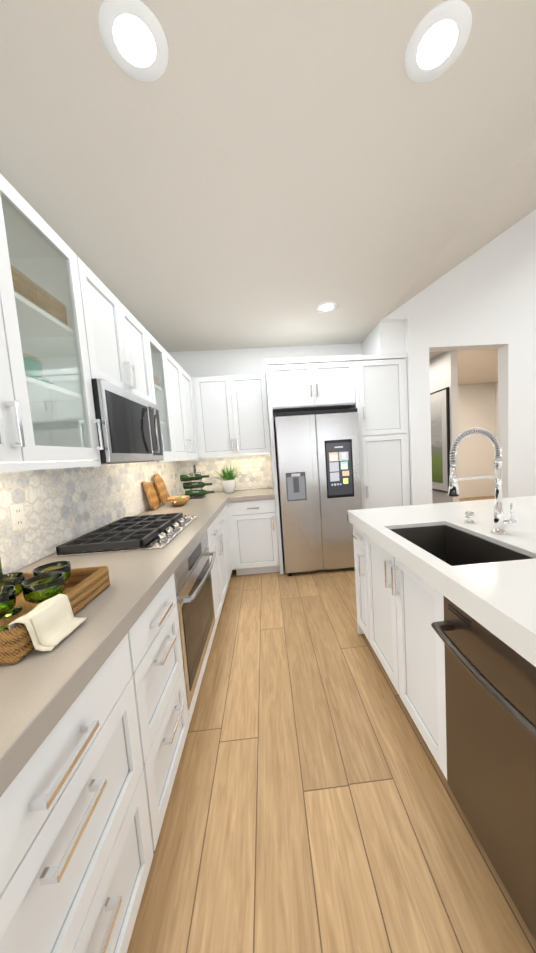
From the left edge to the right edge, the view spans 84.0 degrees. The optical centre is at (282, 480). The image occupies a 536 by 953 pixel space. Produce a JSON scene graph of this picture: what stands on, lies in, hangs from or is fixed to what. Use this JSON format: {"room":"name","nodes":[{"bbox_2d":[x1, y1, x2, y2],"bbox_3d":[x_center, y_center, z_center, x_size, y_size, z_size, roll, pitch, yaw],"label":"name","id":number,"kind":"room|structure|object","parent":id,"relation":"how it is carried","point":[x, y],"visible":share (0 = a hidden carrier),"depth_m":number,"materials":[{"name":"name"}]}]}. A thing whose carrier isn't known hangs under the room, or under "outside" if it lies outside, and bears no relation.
{"room":"kitchen","nodes":[
{"label":"kitchen","id":0,"kind":"room"},
{"bbox_2d":[169,343,360,491],"bbox_3d":[-0.009,-1.598,3.828,2.820,5.200,0.100,-4,5,-3],"label":"wall","id":1,"kind":"structure","parent":0,"point":[207,363],"depth_m":3.76,"materials":[{"name":"paint"}]},
{"bbox_2d":[16,250,135,401],"bbox_3d":[-1.084,-0.748,1.565,0.338,0.536,0.442,-4,5,-3],"label":"upper cabinet","id":2,"kind":"object","parent":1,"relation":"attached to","point":[71,326],"depth_m":1.30,"materials":[{"name":"white wood"}]},
{"bbox_2d":[91,378,163,464],"bbox_3d":[-1.017,-0.299,1.771,0.431,0.396,0.766,-4,5,-3],"label":"over-the-range microwave","id":3,"kind":"object","parent":2,"relation":"attached to","point":[131,427],"visible":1,"depth_m":1.60,"materials":[{"name":"silver metal"}]},
{"bbox_2d":[0,461,180,573],"bbox_3d":[-1.173,0.146,1.291,0.008,0.482,5.090,-4,5,-3],"label":"backsplash","id":4,"kind":"structure","parent":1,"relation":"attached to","point":[61,506],"depth_m":1.63,"materials":[{"name":"tile"}]},
{"bbox_2d":[9,503,25,530],"bbox_3d":[-1.164,0.160,1.308,0.009,0.114,0.070,-4,5,-3],"label":"electrical outlet plate","id":5,"kind":"object","parent":4,"relation":"attached to","point":[17,517],"depth_m":1.30,"materials":[{"name":"grey plastic"}]},
{"bbox_2d":[0,174,43,469],"bbox_3d":[-1.013,-0.481,0.644,0.338,0.916,0.641,-4,5,-3],"label":"upper cabinet","id":6,"kind":"object","parent":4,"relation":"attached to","point":[21,440],"depth_m":0.95,"materials":[{"name":"white wood"}]},
{"bbox_2d":[152,342,199,461],"bbox_3d":[-1.143,-0.674,2.955,0.368,0.916,1.007,-4,5,-3],"label":"upper cabinet","id":7,"kind":"object","parent":4,"relation":"attached to","point":[175,389],"depth_m":2.71,"materials":[{"name":"white wood"}]},
{"bbox_2d":[80,311,155,409],"bbox_3d":[-1.105,-0.775,1.891,0.338,0.536,0.442,-4,5,-3],"label":"upper cabinet","id":8,"kind":"object","parent":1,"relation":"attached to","point":[141,348],"depth_m":2.01,"materials":[{"name":"white wood"}]},
{"bbox_2d":[178,455,272,493],"bbox_3d":[-0.737,-0.107,3.852,1.185,0.482,0.008,-4,5,-3],"label":"backsplash","id":9,"kind":"structure","parent":1,"relation":"attached to","point":[259,472],"depth_m":3.85,"materials":[{"name":"tile"}]},
{"bbox_2d":[192,374,270,457],"bbox_3d":[-0.613,-0.766,3.606,0.873,0.916,0.400,-4,5,-3],"label":"upper cabinet","id":10,"kind":"object","parent":1,"relation":"attached to","point":[232,418],"depth_m":3.48,"materials":[{"name":"white wood"}]},
{"bbox_2d":[241,465,246,473],"bbox_3d":[-0.507,-0.138,3.855,0.070,0.114,0.009,-4,5,-3],"label":"electrical outlet plate","id":11,"kind":"object","parent":1,"relation":"attached to","point":[243,468],"depth_m":3.85,"materials":[{"name":"grey plastic"}]},
{"bbox_2d":[269,357,320,416],"bbox_3d":[0.109,-1.072,3.506,0.514,0.514,0.638,-4,5,-3],"label":"upper cabinet","id":12,"kind":"object","parent":1,"relation":"attached to","point":[294,383],"depth_m":3.20,"materials":[{"name":"white wood"}]},
{"bbox_2d":[317,355,356,409],"bbox_3d":[0.508,-1.100,3.529,0.515,0.514,0.638,-4,5,-3],"label":"upper cabinet","id":13,"kind":"object","parent":1,"relation":"attached to","point":[338,373],"depth_m":3.23,"materials":[{"name":"white wood"}]},
{"bbox_2d":[0,0,535,384],"bbox_3d":[1.929,-3.008,1.781,6.690,2.703,10.200,-4,5,-3],"label":"ceiling","id":14,"kind":"structure","parent":0,"point":[242,174],"depth_m":1.36,"materials":[{"name":"paint"}]},
{"bbox_2d":[98,0,168,81],"bbox_3d":[-0.476,-1.413,0.959,0.203,0.005,0.203,-5,5,-9],"label":"recessed light","id":15,"kind":"object","parent":14,"relation":"in","point":[132,32],"depth_m":0.95,"materials":[{"name":"white plastic"}]},
{"bbox_2d":[316,302,336,312],"bbox_3d":[0.414,-1.634,2.806,0.203,0.005,0.203,-5,5,-9],"label":"recessed light","id":16,"kind":"object","parent":14,"relation":"in","point":[325,307],"depth_m":2.80,"materials":[{"name":"white plastic"}]},
{"bbox_2d":[404,0,471,82],"bbox_3d":[0.526,-1.485,1.015,0.203,0.005,0.203,-5,5,-9],"label":"recessed light","id":17,"kind":"object","parent":14,"relation":"in","point":[434,38],"depth_m":1.00,"materials":[{"name":"white plastic"}]},
{"bbox_2d":[127,496,535,952],"bbox_3d":[2.192,1.054,2.085,6.910,0.060,10.300,-4,5,-3],"label":"floor","id":18,"kind":"structure","parent":0,"point":[313,806],"depth_m":1.11,"materials":[{"name":"brown wood"}]},
{"bbox_2d":[0,622,159,952],"bbox_3d":[-0.745,0.915,0.592,0.668,0.860,0.624,-4,5,-3],"label":"base cabinet","id":19,"kind":"object","parent":18,"relation":"on","point":[84,798],"depth_m":0.64,"materials":[{"name":"white wood"}]},
{"bbox_2d":[0,491,227,796],"bbox_3d":[-0.817,0.392,1.333,0.683,0.055,5.088,-4,5,-3],"label":"countertop","id":20,"kind":"structure","parent":19,"relation":"on","point":[40,692],"depth_m":0.74,"materials":[{"name":"beige stone"}]},
{"bbox_2d":[0,566,109,664],"bbox_3d":[-0.822,0.368,0.841,0.451,0.075,0.405,-4,5,-3],"label":"woven tray","id":21,"kind":"object","parent":20,"relation":"on","point":[85,586],"visible":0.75,"depth_m":0.87,"materials":[{"name":"wicker"}]},
{"bbox_2d":[0,586,15,630],"bbox_3d":[-0.741,0.341,0.761,0.095,0.106,0.095,-4,5,-3],"label":"goblet","id":22,"kind":"object","parent":21,"relation":"on","point":[7,599],"visible":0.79,"depth_m":0.76,"materials":[{"name":"green glass"}]},
{"bbox_2d":[0,572,24,618],"bbox_3d":[-0.808,0.336,0.867,0.095,0.106,0.095,-4,5,-3],"label":"goblet","id":23,"kind":"object","parent":21,"relation":"on","point":[15,579],"visible":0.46,"depth_m":0.87,"materials":[{"name":"green glass"}]},
{"bbox_2d":[21,572,64,603],"bbox_3d":[-0.673,0.329,0.845,0.095,0.106,0.095,-4,5,-3],"label":"bowl","id":24,"kind":"object","parent":21,"relation":"on","point":[40,588],"visible":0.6,"depth_m":0.82,"materials":[{"name":"green glass"}]},
{"bbox_2d":[8,594,86,651],"bbox_3d":[-0.583,0.351,0.747,0.092,0.087,0.141,-4,5,-3],"label":"napkin","id":25,"kind":"object","parent":21,"relation":"on","point":[51,623],"visible":0.96,"depth_m":0.73,"materials":[{"name":"fabric"}]},
{"bbox_2d":[32,561,70,593],"bbox_3d":[-0.728,0.324,0.946,0.095,0.106,0.095,-4,5,-3],"label":"goblet","id":26,"kind":"object","parent":21,"relation":"on","point":[62,566],"visible":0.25,"depth_m":0.95,"materials":[{"name":"green glass"}]},
{"bbox_2d":[52,512,196,557],"bbox_3d":[-0.880,0.300,1.830,0.530,0.048,0.760,-4,5,-3],"label":"gas cooktop","id":27,"kind":"object","parent":20,"relation":"in","point":[143,532],"visible":1,"depth_m":1.63,"materials":[{"name":"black metal"}]},
{"bbox_2d":[142,474,169,509],"bbox_3d":[-1.193,0.095,2.837,0.100,0.319,0.436,-4,5,1],"label":"cutting boards","id":28,"kind":"object","parent":20,"relation":"on","point":[157,493],"visible":0.94,"depth_m":2.83,"materials":[{"name":"brown wood"}]},
{"bbox_2d":[165,495,188,505],"bbox_3d":[-1.011,0.201,2.863,0.237,0.082,0.264,-4,5,-3],"label":"bowl","id":29,"kind":"object","parent":20,"relation":"on","point":[178,500],"visible":1,"depth_m":2.81,"materials":[{"name":"brown wood"}]},
{"bbox_2d":[180,465,213,498],"bbox_3d":[-0.959,0.008,3.339,0.355,0.376,0.138,-4,5,-3],"label":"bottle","id":30,"kind":"object","parent":20,"relation":"on","point":[190,485],"visible":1,"depth_m":3.31,"materials":[{"name":"green glass"}]},
{"bbox_2d":[136,573,191,830],"bbox_3d":[-0.778,0.871,1.128,0.668,0.860,0.453,-4,5,-3],"label":"base cabinet","id":31,"kind":"object","parent":18,"relation":"on","point":[158,639],"depth_m":1.12,"materials":[{"name":"white wood"}]},
{"bbox_2d":[174,530,215,709],"bbox_3d":[-0.779,0.732,1.731,0.739,0.682,0.760,-4,5,-3],"label":"built-in oven","id":32,"kind":"object","parent":31,"relation":"in","point":[194,593],"visible":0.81,"depth_m":1.60,"materials":[{"name":"grey metal"}]},
{"bbox_2d":[207,508,227,646],"bbox_3d":[-0.864,0.757,2.494,0.668,0.860,0.753,-4,5,-3],"label":"base cabinet","id":33,"kind":"object","parent":18,"relation":"on","point":[219,571],"depth_m":2.45,"materials":[{"name":"white wood"}]},
{"bbox_2d":[224,502,235,583],"bbox_3d":[-0.881,0.709,3.054,0.703,0.860,0.483,-4,5,-3],"label":"base cabinet","id":34,"kind":"object","parent":18,"relation":"on","point":[229,535],"depth_m":3.26,"materials":[{"name":"white wood"}]},
{"bbox_2d":[228,488,274,501],"bbox_3d":[-0.358,0.166,3.571,0.501,0.055,0.653,-4,5,-3],"label":"countertop","id":35,"kind":"structure","parent":34,"relation":"on","point":[263,493],"depth_m":3.29,"materials":[{"name":"beige stone"}]},
{"bbox_2d":[209,463,241,492],"bbox_3d":[-0.673,-0.040,3.634,0.462,0.382,0.438,-4,5,-3],"label":"potted grass","id":36,"kind":"object","parent":35,"relation":"on","point":[228,482],"depth_m":3.58,"materials":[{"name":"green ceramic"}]},
{"bbox_2d":[232,499,279,575],"bbox_3d":[-0.342,0.624,3.621,0.528,0.860,0.633,-4,5,-3],"label":"base cabinet","id":37,"kind":"object","parent":18,"relation":"on","point":[254,522],"depth_m":3.32,"materials":[{"name":"white wood"}]},
{"bbox_2d":[273,408,361,575],"bbox_3d":[0.394,0.119,3.542,0.883,1.780,0.702,-4,5,-3],"label":"refrigerator","id":38,"kind":"object","parent":18,"relation":"on","point":[318,471],"visible":0.92,"depth_m":3.20,"materials":[{"name":"grey metal"}]},
{"bbox_2d":[353,353,410,508],"bbox_3d":[1.114,-0.226,3.639,0.580,2.352,0.638,-4,5,-3],"label":"tall cabinet","id":39,"kind":"object","parent":18,"relation":"on","point":[372,388],"depth_m":3.30,"materials":[{"name":"white wood"}]},
{"bbox_2d":[353,528,535,779],"bbox_3d":[1.557,0.859,0.517,1.924,0.680,3.333,-4,5,-3],"label":"kitchen island","id":40,"kind":"object","parent":18,"relation":"on","point":[396,624],"depth_m":1.33,"materials":[{"name":"white wood"}]},
{"bbox_2d":[464,511,474,522],"bbox_3d":[0.989,0.195,1.576,0.048,0.054,0.048,-4,5,-3],"label":"button","id":41,"kind":"object","parent":40,"relation":"on","point":[469,516],"visible":1,"depth_m":1.56,"materials":[{"name":"silver metal"}]},
{"bbox_2d":[448,427,516,534],"bbox_3d":[0.895,0.005,1.338,0.307,0.485,0.056,-4,5,-3],"label":"faucet","id":42,"kind":"object","parent":40,"relation":"on","point":[499,522],"visible":0.98,"depth_m":1.33,"materials":[{"name":"silver metal"}]},
{"bbox_2d":[431,595,535,941],"bbox_3d":[0.869,0.752,0.778,0.706,0.735,0.595,-4,5,-3],"label":"dishwasher","id":43,"kind":"object","parent":40,"relation":"in","point":[490,686],"visible":0.83,"depth_m":0.82,"materials":[{"name":"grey metal"}]},
{"bbox_2d":[361,330,376,354],"bbox_3d":[1.225,-1.659,3.588,0.380,5.200,0.480,-4,5,-3],"label":"wall","id":44,"kind":"structure","parent":0,"point":[367,345],"depth_m":3.59,"materials":[{"name":"paint"}]},
{"bbox_2d":[387,524,446,559],"bbox_3d":[0.732,0.366,1.637,0.340,0.220,0.004,-4,5,-3],"label":"sink","id":45,"kind":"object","parent":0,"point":[431,539],"depth_m":1.63,"materials":[{"name":"black metal"}]},
{"bbox_2d":[383,528,454,619],"bbox_3d":[0.579,0.403,1.336,0.004,0.220,0.588,-4,5,-3],"label":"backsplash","id":46,"kind":"structure","parent":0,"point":[430,580],"depth_m":1.17,"materials":[{"name":"white stone"}]},
{"bbox_2d":[373,209,535,504],"bbox_3d":[3.158,-1.767,3.363,4.220,5.200,0.150,-4,5,-3],"label":"wall","id":47,"kind":"structure","parent":0,"point":[484,297],"depth_m":3.27,"materials":[{"name":"paint"}]},
{"bbox_2d":[430,387,450,492],"bbox_3d":[2.403,-0.657,5.284,0.040,1.560,1.780,-4,5,-3],"label":"framed painting","id":48,"kind":"object","parent":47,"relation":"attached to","point":[440,422],"visible":0.31,"depth_m":4.57,"materials":[{"name":"fabric"}]},
{"bbox_2d":[430,398,442,483],"bbox_3d":[2.385,-0.656,5.282,0.002,1.280,1.500,-4,5,-3],"label":"art","id":49,"kind":"object","parent":48,"relation":"attached to","point":[436,405],"depth_m":4.66},
{"bbox_2d":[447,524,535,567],"bbox_3d":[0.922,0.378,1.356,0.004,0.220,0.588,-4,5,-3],"label":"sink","id":50,"kind":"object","parent":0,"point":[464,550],"depth_m":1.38,"materials":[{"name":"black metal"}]},
{"bbox_2d":[455,564,535,623],"bbox_3d":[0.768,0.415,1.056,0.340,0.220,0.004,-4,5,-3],"label":"countertop","id":51,"kind":"structure","parent":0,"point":[502,593],"depth_m":0.85,"materials":[{"name":"white stone"}]}
]}

